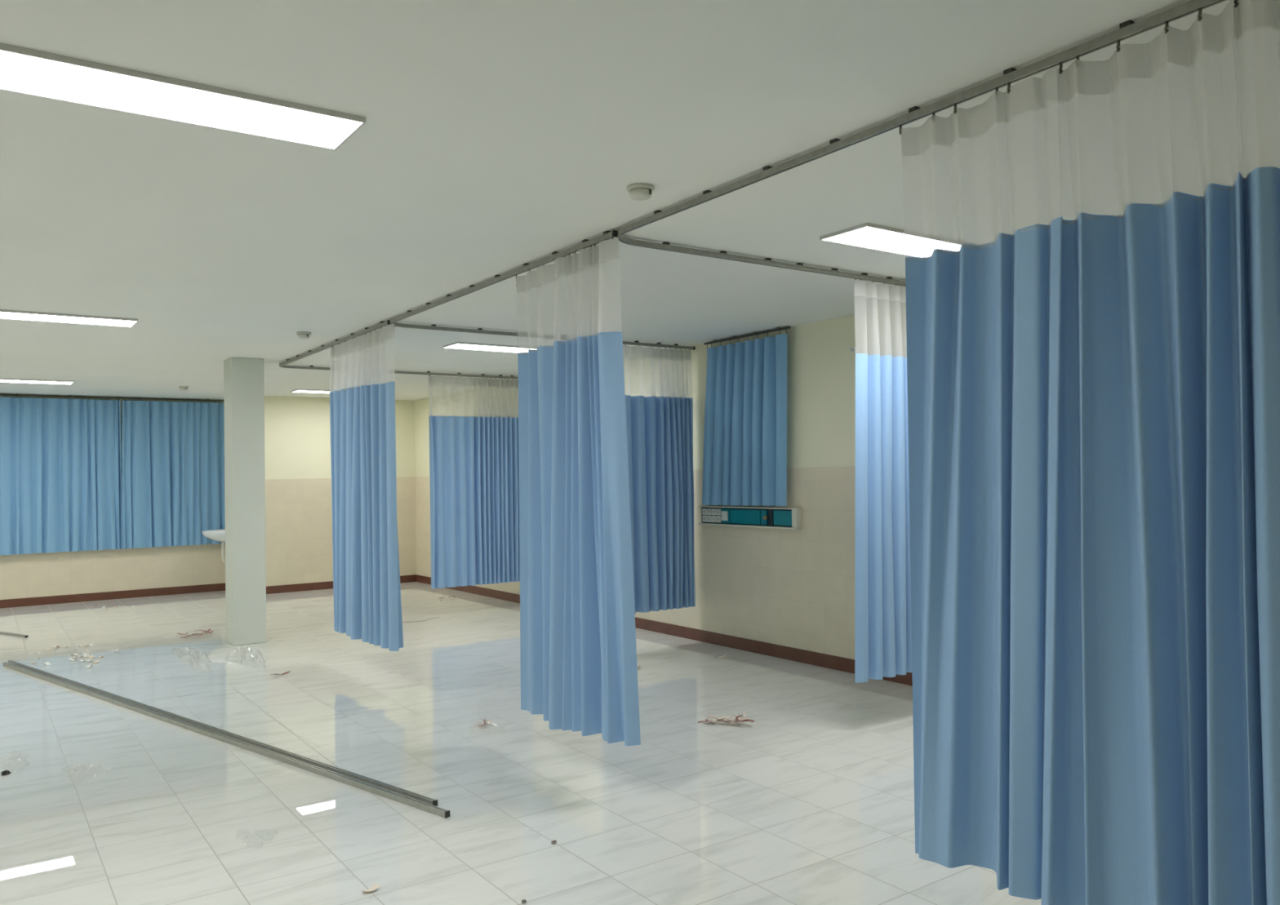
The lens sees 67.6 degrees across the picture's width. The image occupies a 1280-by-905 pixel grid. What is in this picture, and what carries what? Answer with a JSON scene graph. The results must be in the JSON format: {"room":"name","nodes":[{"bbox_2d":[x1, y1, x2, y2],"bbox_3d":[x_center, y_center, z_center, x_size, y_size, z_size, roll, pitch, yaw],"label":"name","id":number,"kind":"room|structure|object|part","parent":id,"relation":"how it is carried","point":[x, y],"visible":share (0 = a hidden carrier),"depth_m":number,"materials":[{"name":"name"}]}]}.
{"room":"hospital room","nodes":[
{"label":"hospital room","id":0,"kind":"room"},
{"bbox_2d":[0,394,225,599],"bbox_3d":[-9.848,0.631,11.446,9.450,2.782,0.206,0,-2,-35],"label":"wall","id":1,"kind":"structure","parent":0,"point":[91,571],"depth_m":13.10,"materials":[{"name":"beige paint"}]},
{"bbox_2d":[0,582,225,608],"bbox_3d":[-9.681,1.964,11.386,9.250,0.107,0.014,0,-2,-35],"label":"baseboard","id":2,"kind":"structure","parent":1,"relation":"attached to","point":[28,602],"depth_m":13.08,"materials":[{"name":"brown wood"}]},
{"bbox_2d":[223,357,266,645],"bbox_3d":[-3.905,0.473,9.442,0.300,2.782,0.360,0,-2,-35],"label":"column","id":3,"kind":"structure","parent":0,"point":[243,378],"depth_m":9.30,"materials":[{"name":"paint"}]},
{"bbox_2d":[201,528,225,563],"bbox_3d":[-5.859,1.307,13.468,0.580,0.532,0.560,0,-2,-35],"label":"basin","id":4,"kind":"object","parent":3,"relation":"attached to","point":[214,535],"visible":0.4,"depth_m":13.28,"materials":[{"name":"white ceramic"}]},
{"bbox_3d":[-5.862,1.176,13.470,0.578,0.170,0.560,0,-2,-35],"label":"bowl","id":5,"kind":"part","parent":4,"relation":"part of","materials":[{"name":"white ceramic"}]},
{"bbox_2d":[264,395,416,586],"bbox_3d":[-4.748,0.608,14.466,2.380,2.782,1.130,0,-2,-35],"label":"wall","id":6,"kind":"structure","parent":0,"point":[298,468],"depth_m":13.75,"materials":[{"name":"beige paint"}]},
{"bbox_2d":[266,574,416,594],"bbox_3d":[-4.395,1.928,13.973,2.374,0.107,0.014,0,-2,-35],"label":"baseboard","id":7,"kind":"structure","parent":6,"relation":"attached to","point":[403,579],"depth_m":13.70,"materials":[{"name":"brown wood"}]},
{"bbox_2d":[0,582,1041,904],"bbox_3d":[-3.670,1.827,4.899,12.024,0.150,17.942,0,-2,-35],"label":"floor","id":8,"kind":"structure","parent":0,"point":[810,801],"depth_m":5.04,"materials":[{"name":"tile"}]},
{"bbox_2d":[0,769,10,775],"bbox_3d":[-3.461,1.742,5.215,0.046,0.022,0.053,0,-2,-35],"label":"crumb","id":9,"kind":"object","parent":8,"relation":"on","point":[4,772],"visible":1,"depth_m":5.21,"materials":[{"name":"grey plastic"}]},
{"bbox_2d":[0,631,27,637],"bbox_3d":[-7.611,1.951,10.684,2.910,0.021,0.028,-2,-2,31],"label":"rail","id":10,"kind":"object","parent":8,"relation":"on","point":[1,633],"visible":1,"depth_m":10.05,"materials":[{"name":"metal"}]},
{"bbox_2d":[170,647,213,671],"bbox_3d":[-3.966,1.805,8.540,0.254,0.072,1.407,0,-2,-35],"label":"plastic sheet","id":11,"kind":"object","parent":8,"relation":"on","point":[198,659],"visible":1,"depth_m":8.45,"materials":[{"name":"white"}]},
{"bbox_2d":[8,660,437,806],"bbox_3d":[-3.286,1.769,6.528,6.048,0.027,0.026,-2,-2,40],"label":"rail","id":12,"kind":"object","parent":8,"relation":"on","point":[433,802],"visible":0.91,"depth_m":5.70,"materials":[{"name":"metal"}]},
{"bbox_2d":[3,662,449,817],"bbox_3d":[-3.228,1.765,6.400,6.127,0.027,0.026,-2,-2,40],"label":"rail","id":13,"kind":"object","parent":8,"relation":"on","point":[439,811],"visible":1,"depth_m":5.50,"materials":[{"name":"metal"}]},
{"bbox_2d":[224,646,266,668],"bbox_3d":[-3.447,1.770,8.413,0.324,0.118,0.998,0,-2,-35],"label":"plastic bag","id":14,"kind":"object","parent":8,"relation":"on","point":[245,655],"visible":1,"depth_m":8.34,"materials":[{"name":"white"}]},
{"bbox_2d":[361,884,380,892],"bbox_3d":[-1.028,1.664,3.644,0.069,0.014,0.035,0,-2,-35],"label":"paper scrap","id":15,"kind":"object","parent":8,"relation":"on","point":[375,886],"visible":1,"depth_m":3.65,"materials":[{"name":"white paper"}]},
{"bbox_2d":[706,719,728,722],"bbox_3d":[0.491,1.683,5.997,0.158,0.015,0.027,-1,-1,12],"label":"fabric strip","id":16,"kind":"object","parent":8,"relation":"on","point":[720,721],"visible":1,"depth_m":6.00,"materials":[{"name":"beige fabric"}]},
{"bbox_2d":[715,715,735,719],"bbox_3d":[0.562,1.679,6.062,0.168,0.014,0.021,-1,-1,-10],"label":"fabric strip","id":17,"kind":"object","parent":8,"relation":"on","point":[724,717],"visible":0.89,"depth_m":6.06,"materials":[{"name":"beige fabric"}]},
{"bbox_2d":[730,718,749,721],"bbox_3d":[0.618,1.660,5.935,0.132,0.013,0.027,-1,-1,-8],"label":"fabric strip","id":18,"kind":"object","parent":8,"relation":"on","point":[741,719],"visible":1,"depth_m":5.94,"materials":[{"name":"beige fabric"}]},
{"bbox_2d":[734,719,755,722],"bbox_3d":[0.653,1.664,5.936,0.149,0.017,0.037,-2,-2,41],"label":"fabric strip","id":19,"kind":"object","parent":8,"relation":"on","point":[751,721],"visible":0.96,"depth_m":5.92,"materials":[{"name":"fabric"}]},
{"bbox_2d":[0,0,1279,400],"bbox_3d":[-3.725,-1.103,4.969,12.024,0.150,17.942,0,-2,-35],"label":"ceiling","id":20,"kind":"structure","parent":0,"point":[497,137],"depth_m":3.75,"materials":[{"name":"paint"}]},
{"bbox_2d":[0,377,73,384],"bbox_3d":[-7.147,-0.816,10.843,1.220,0.018,0.320,0,-2,-35],"label":"recessed light","id":21,"kind":"object","parent":20,"relation":"in","point":[2,380],"visible":1,"depth_m":10.94,"materials":[{"name":"grey plastic"}]},
{"bbox_2d":[0,309,137,327],"bbox_3d":[-4.274,-0.966,6.790,1.220,0.018,0.320,0,-2,-35],"label":"recessed light","id":22,"kind":"object","parent":20,"relation":"in","point":[4,313],"visible":1,"depth_m":6.86,"materials":[{"name":"grey plastic"}]},
{"bbox_2d":[0,393,223,401],"bbox_3d":[-7.889,-0.756,12.630,4.620,0.026,0.028,0,-2,-35],"label":"track","id":23,"kind":"object","parent":20,"relation":"attached to","point":[15,394],"visible":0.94,"depth_m":13.06,"materials":[{"name":"grey metal"}]},
{"bbox_2d":[0,395,122,555],"bbox_3d":[-8.411,0.304,12.234,3.132,2.040,0.096,0,-2,-35],"label":"window curtain","id":24,"kind":"object","parent":23,"relation":"hanging from","point":[60,474],"visible":1,"depth_m":12.71,"materials":[{"name":"blue fabric"}]},
{"bbox_2d":[121,398,225,548],"bbox_3d":[-6.555,0.287,13.540,1.407,2.066,0.100,0,-2,-35],"label":"window curtain","id":25,"kind":"object","parent":23,"relation":"hanging from","point":[173,452],"visible":0.93,"depth_m":13.48,"materials":[{"name":"blue fabric"}]},
{"bbox_2d":[0,43,365,150],"bbox_3d":[-1.513,-1.108,2.976,1.230,0.018,0.320,0,-2,-35],"label":"recessed light","id":26,"kind":"object","parent":20,"relation":"in","point":[25,71],"visible":1,"depth_m":2.98,"materials":[{"name":"grey plastic"}]},
{"bbox_2d":[178,386,188,391],"bbox_3d":[-5.694,-0.800,11.924,0.116,0.052,0.116,0,-2,-35],"label":"smoke detector","id":27,"kind":"object","parent":20,"relation":"attached to","point":[181,388],"visible":1,"depth_m":11.88,"materials":[{"name":"grey plastic"}]},
{"bbox_2d":[296,331,311,339],"bbox_3d":[-2.742,-0.954,7.793,0.116,0.052,0.116,0,-2,-35],"label":"smoke detector","id":28,"kind":"object","parent":20,"relation":"attached to","point":[301,335],"visible":1,"depth_m":7.75,"materials":[{"name":"grey plastic"}]},
{"bbox_2d":[291,389,340,393],"bbox_3d":[-4.082,-0.822,13.021,1.220,0.018,0.320,0,-2,-35],"label":"recessed light","id":29,"kind":"object","parent":20,"relation":"in","point":[310,391],"visible":0.41,"depth_m":12.75,"materials":[{"name":"white plastic"}]},
{"bbox_2d":[292,390,329,393],"bbox_3d":[-4.082,-0.821,13.021,1.206,0.012,0.306,0,-2,-35],"label":"diffuser","id":30,"kind":"object","parent":29,"relation":"attached to","point":[294,391],"depth_m":12.76,"materials":[{"name":"white plastic"}]},
{"bbox_2d":[279,320,518,379],"bbox_3d":[-1.590,-0.943,9.389,3.024,0.041,3.221,0,-2,-35],"label":"track","id":31,"kind":"object","parent":20,"relation":"attached to","point":[387,322],"visible":0.91,"depth_m":10.02,"materials":[{"name":"grey metal"}]},
{"bbox_2d":[329,322,403,651],"bbox_3d":[-2.209,0.280,7.736,0.238,2.470,1.513,0,-2,-38],"label":"privacy curtain","id":32,"kind":"object","parent":31,"relation":"hanging from","point":[367,602],"visible":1,"depth_m":7.56,"materials":[{"name":"blue fabric"}]},
{"bbox_2d":[428,375,519,589],"bbox_3d":[-1.859,0.325,11.139,1.272,2.412,0.183,0,-2,-34],"label":"privacy curtain","id":33,"kind":"object","parent":31,"relation":"hanging from","point":[474,461],"visible":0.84,"depth_m":11.04,"materials":[{"name":"blue fabric"}]},
{"bbox_2d":[442,342,537,352],"bbox_3d":[-1.217,-0.971,8.963,1.220,0.018,0.320,0,-2,-35],"label":"recessed light","id":34,"kind":"object","parent":20,"relation":"in","point":[457,345],"visible":0.59,"depth_m":8.79,"materials":[{"name":"grey plastic"}]},
{"bbox_2d":[390,230,694,350],"bbox_3d":[0.186,-1.036,6.862,3.024,0.041,3.201,0,-2,-35],"label":"track","id":35,"kind":"object","parent":20,"relation":"attached to","point":[607,235],"visible":0.91,"depth_m":6.45,"materials":[{"name":"grey metal"}]},
{"bbox_2d":[515,236,640,746],"bbox_3d":[-0.396,0.210,5.064,0.183,2.525,1.180,0,-2,-35],"label":"privacy curtain","id":36,"kind":"object","parent":35,"relation":"hanging from","point":[579,668],"visible":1,"depth_m":4.95,"materials":[{"name":"blue fabric"}]},
{"bbox_2d":[622,345,695,613],"bbox_3d":[0.057,0.231,8.678,1.078,2.412,0.172,0,-2,-35],"label":"privacy curtain","id":37,"kind":"object","parent":35,"relation":"hanging from","point":[660,429],"visible":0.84,"depth_m":8.73,"materials":[{"name":"blue fabric"}]},
{"bbox_2d":[626,182,653,200],"bbox_3d":[0.002,-1.094,4.028,0.116,0.052,0.116,0,-2,-35],"label":"smoke detector","id":38,"kind":"object","parent":20,"relation":"attached to","point":[637,191],"visible":1,"depth_m":3.99,"materials":[{"name":"grey plastic"}]},
{"bbox_2d":[704,326,790,345],"bbox_3d":[0.917,-1.022,8.343,0.028,0.026,1.110,0,-2,-35],"label":"track","id":39,"kind":"object","parent":20,"relation":"attached to","point":[776,329],"visible":1,"depth_m":8.28,"materials":[{"name":"grey metal"}]},
{"bbox_2d":[702,328,786,506],"bbox_3d":[0.905,-0.270,8.382,0.112,1.472,1.181,0,-2,-35],"label":"window curtain","id":40,"kind":"object","parent":39,"relation":"hanging from","point":[744,460],"visible":1,"depth_m":8.29,"materials":[{"name":"blue fabric"}]},
{"bbox_2d":[819,222,979,257],"bbox_3d":[1.519,-1.112,5.157,1.220,0.018,0.320,0,-2,-35],"label":"recessed light","id":41,"kind":"object","parent":20,"relation":"in","point":[867,235],"visible":0.59,"depth_m":4.99,"materials":[{"name":"grey plastic"}]},
{"bbox_2d":[617,0,1226,286],"bbox_3d":[2.009,-1.131,4.268,3.024,0.041,3.386,0,-2,-35],"label":"track","id":42,"kind":"object","parent":20,"relation":"attached to","point":[1129,28],"visible":0.85,"depth_m":3.33,"materials":[{"name":"grey metal"}]},
{"bbox_2d":[853,278,911,682],"bbox_3d":[1.740,0.156,6.105,1.172,2.447,0.126,0,-2,-35],"label":"privacy curtain","id":43,"kind":"object","parent":42,"relation":"hanging from","point":[882,586],"visible":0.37,"depth_m":5.88,"materials":[{"name":"blue fabric"}]},
{"bbox_2d":[898,0,1279,904],"bbox_3d":[1.301,0.105,2.759,0.156,2.487,1.314,0,-2,-35],"label":"privacy curtain","id":44,"kind":"object","parent":42,"relation":"hanging from","point":[1094,400],"visible":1,"depth_m":2.72,"materials":[{"name":"blue fabric"}]},
{"bbox_2d":[413,304,906,659],"bbox_3d":[1.402,0.339,7.954,0.206,2.782,17.018,0,-2,-35],"label":"wall","id":45,"kind":"structure","parent":0,"point":[794,588],"depth_m":7.95,"materials":[{"name":"beige paint"}]},
{"bbox_2d":[416,574,912,685],"bbox_3d":[1.342,1.676,7.863,0.014,0.107,16.618,0,-2,-35],"label":"baseboard","id":46,"kind":"structure","parent":45,"relation":"attached to","point":[837,663],"depth_m":8.53,"materials":[{"name":"brown wood"}]},
{"bbox_2d":[697,506,801,529],"bbox_3d":[0.933,0.564,8.382,0.070,0.174,1.290,0,-2,-35],"label":"panel","id":47,"kind":"object","parent":45,"relation":"attached to","point":[744,517],"visible":1,"depth_m":8.30,"materials":[{"name":"teal plastic"}]},
{"bbox_2d":[702,508,706,515],"bbox_3d":[0.602,0.548,8.860,0.020,0.060,0.060,0,-2,-35],"label":"socket","id":48,"kind":"object","parent":47,"relation":"attached to","point":[704,510],"depth_m":8.85,"materials":[{"name":"white plastic"}]},
{"bbox_2d":[702,515,706,522],"bbox_3d":[0.603,0.614,8.859,0.020,0.060,0.060,0,-2,-35],"label":"socket","id":49,"kind":"object","parent":47,"relation":"attached to","point":[704,517],"depth_m":8.85,"materials":[{"name":"white plastic"}]},
{"bbox_2d":[706,508,711,515],"bbox_3d":[0.641,0.546,8.805,0.020,0.060,0.060,0,-2,-35],"label":"socket","id":50,"kind":"object","parent":47,"relation":"attached to","point":[708,510],"depth_m":8.79,"materials":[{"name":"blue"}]},
{"bbox_2d":[706,515,711,522],"bbox_3d":[0.642,0.612,8.803,0.020,0.060,0.060,0,-2,-35],"label":"socket","id":51,"kind":"object","parent":47,"relation":"attached to","point":[708,517],"depth_m":8.79,"materials":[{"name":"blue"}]},
{"bbox_2d":[711,508,716,515],"bbox_3d":[0.680,0.544,8.749,0.020,0.060,0.060,0,-2,-35],"label":"socket","id":52,"kind":"object","parent":47,"relation":"attached to","point":[713,510],"depth_m":8.74,"materials":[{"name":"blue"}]},
{"bbox_2d":[711,515,716,522],"bbox_3d":[0.681,0.610,8.747,0.020,0.060,0.060,0,-2,-35],"label":"socket","id":53,"kind":"object","parent":47,"relation":"attached to","point":[713,517],"depth_m":8.74,"materials":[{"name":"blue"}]},
{"bbox_2d":[715,508,721,515],"bbox_3d":[0.719,0.542,8.693,0.020,0.060,0.060,0,-2,-35],"label":"socket","id":54,"kind":"object","parent":47,"relation":"attached to","point":[718,511],"depth_m":8.68,"materials":[{"name":"white plastic"}]},
{"bbox_2d":[716,515,721,523],"bbox_3d":[0.720,0.608,8.692,0.020,0.060,0.060,0,-2,-35],"label":"socket","id":55,"kind":"object","parent":47,"relation":"attached to","point":[718,517],"depth_m":8.68,"materials":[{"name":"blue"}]},
{"bbox_2d":[721,511,728,520],"bbox_3d":[0.762,0.571,8.612,0.006,0.087,0.087,0,-2,-35],"label":"switch plate","id":56,"kind":"object","parent":47,"relation":"attached to","point":[724,513],"depth_m":8.60,"materials":[{"name":"white plastic"}]},
{"bbox_3d":[0.928,0.483,8.381,0.040,0.012,1.290,0,-2,-35],"label":"rail","id":57,"kind":"part","parent":47,"relation":"part of","materials":[{"name":"beige metal"}]},
{"bbox_3d":[0.928,0.644,8.376,0.046,0.014,1.290,0,-2,-35],"label":"rail","id":58,"kind":"part","parent":47,"relation":"part of","materials":[{"name":"beige metal"}]},
{"bbox_2d":[763,509,773,525],"bbox_3d":[1.096,0.555,8.132,0.048,0.138,0.089,0,-2,-35],"label":"outlet","id":59,"kind":"object","parent":47,"relation":"attached to","point":[768,514],"depth_m":8.14,"materials":[{"name":"plastic"}]},
{"bbox_3d":[1.292,0.544,7.880,0.060,0.148,0.055,0,-2,-35],"label":"panel","id":60,"kind":"part","parent":47,"relation":"part of","materials":[{"name":"beige"}]},
{"bbox_2d":[848,346,855,353],"bbox_3d":[1.637,-0.795,7.405,0.050,0.045,0.040,0,-2,-35],"label":"wall hook","id":61,"kind":"object","parent":45,"relation":"attached to","point":[853,348],"visible":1,"depth_m":7.41,"materials":[{"name":"white plastic"}]},
{"bbox_3d":[1.655,-0.795,7.417,0.006,0.045,0.040,0,-2,-35],"label":"plate","id":62,"kind":"part","parent":61,"relation":"part of","materials":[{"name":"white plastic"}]}
]}

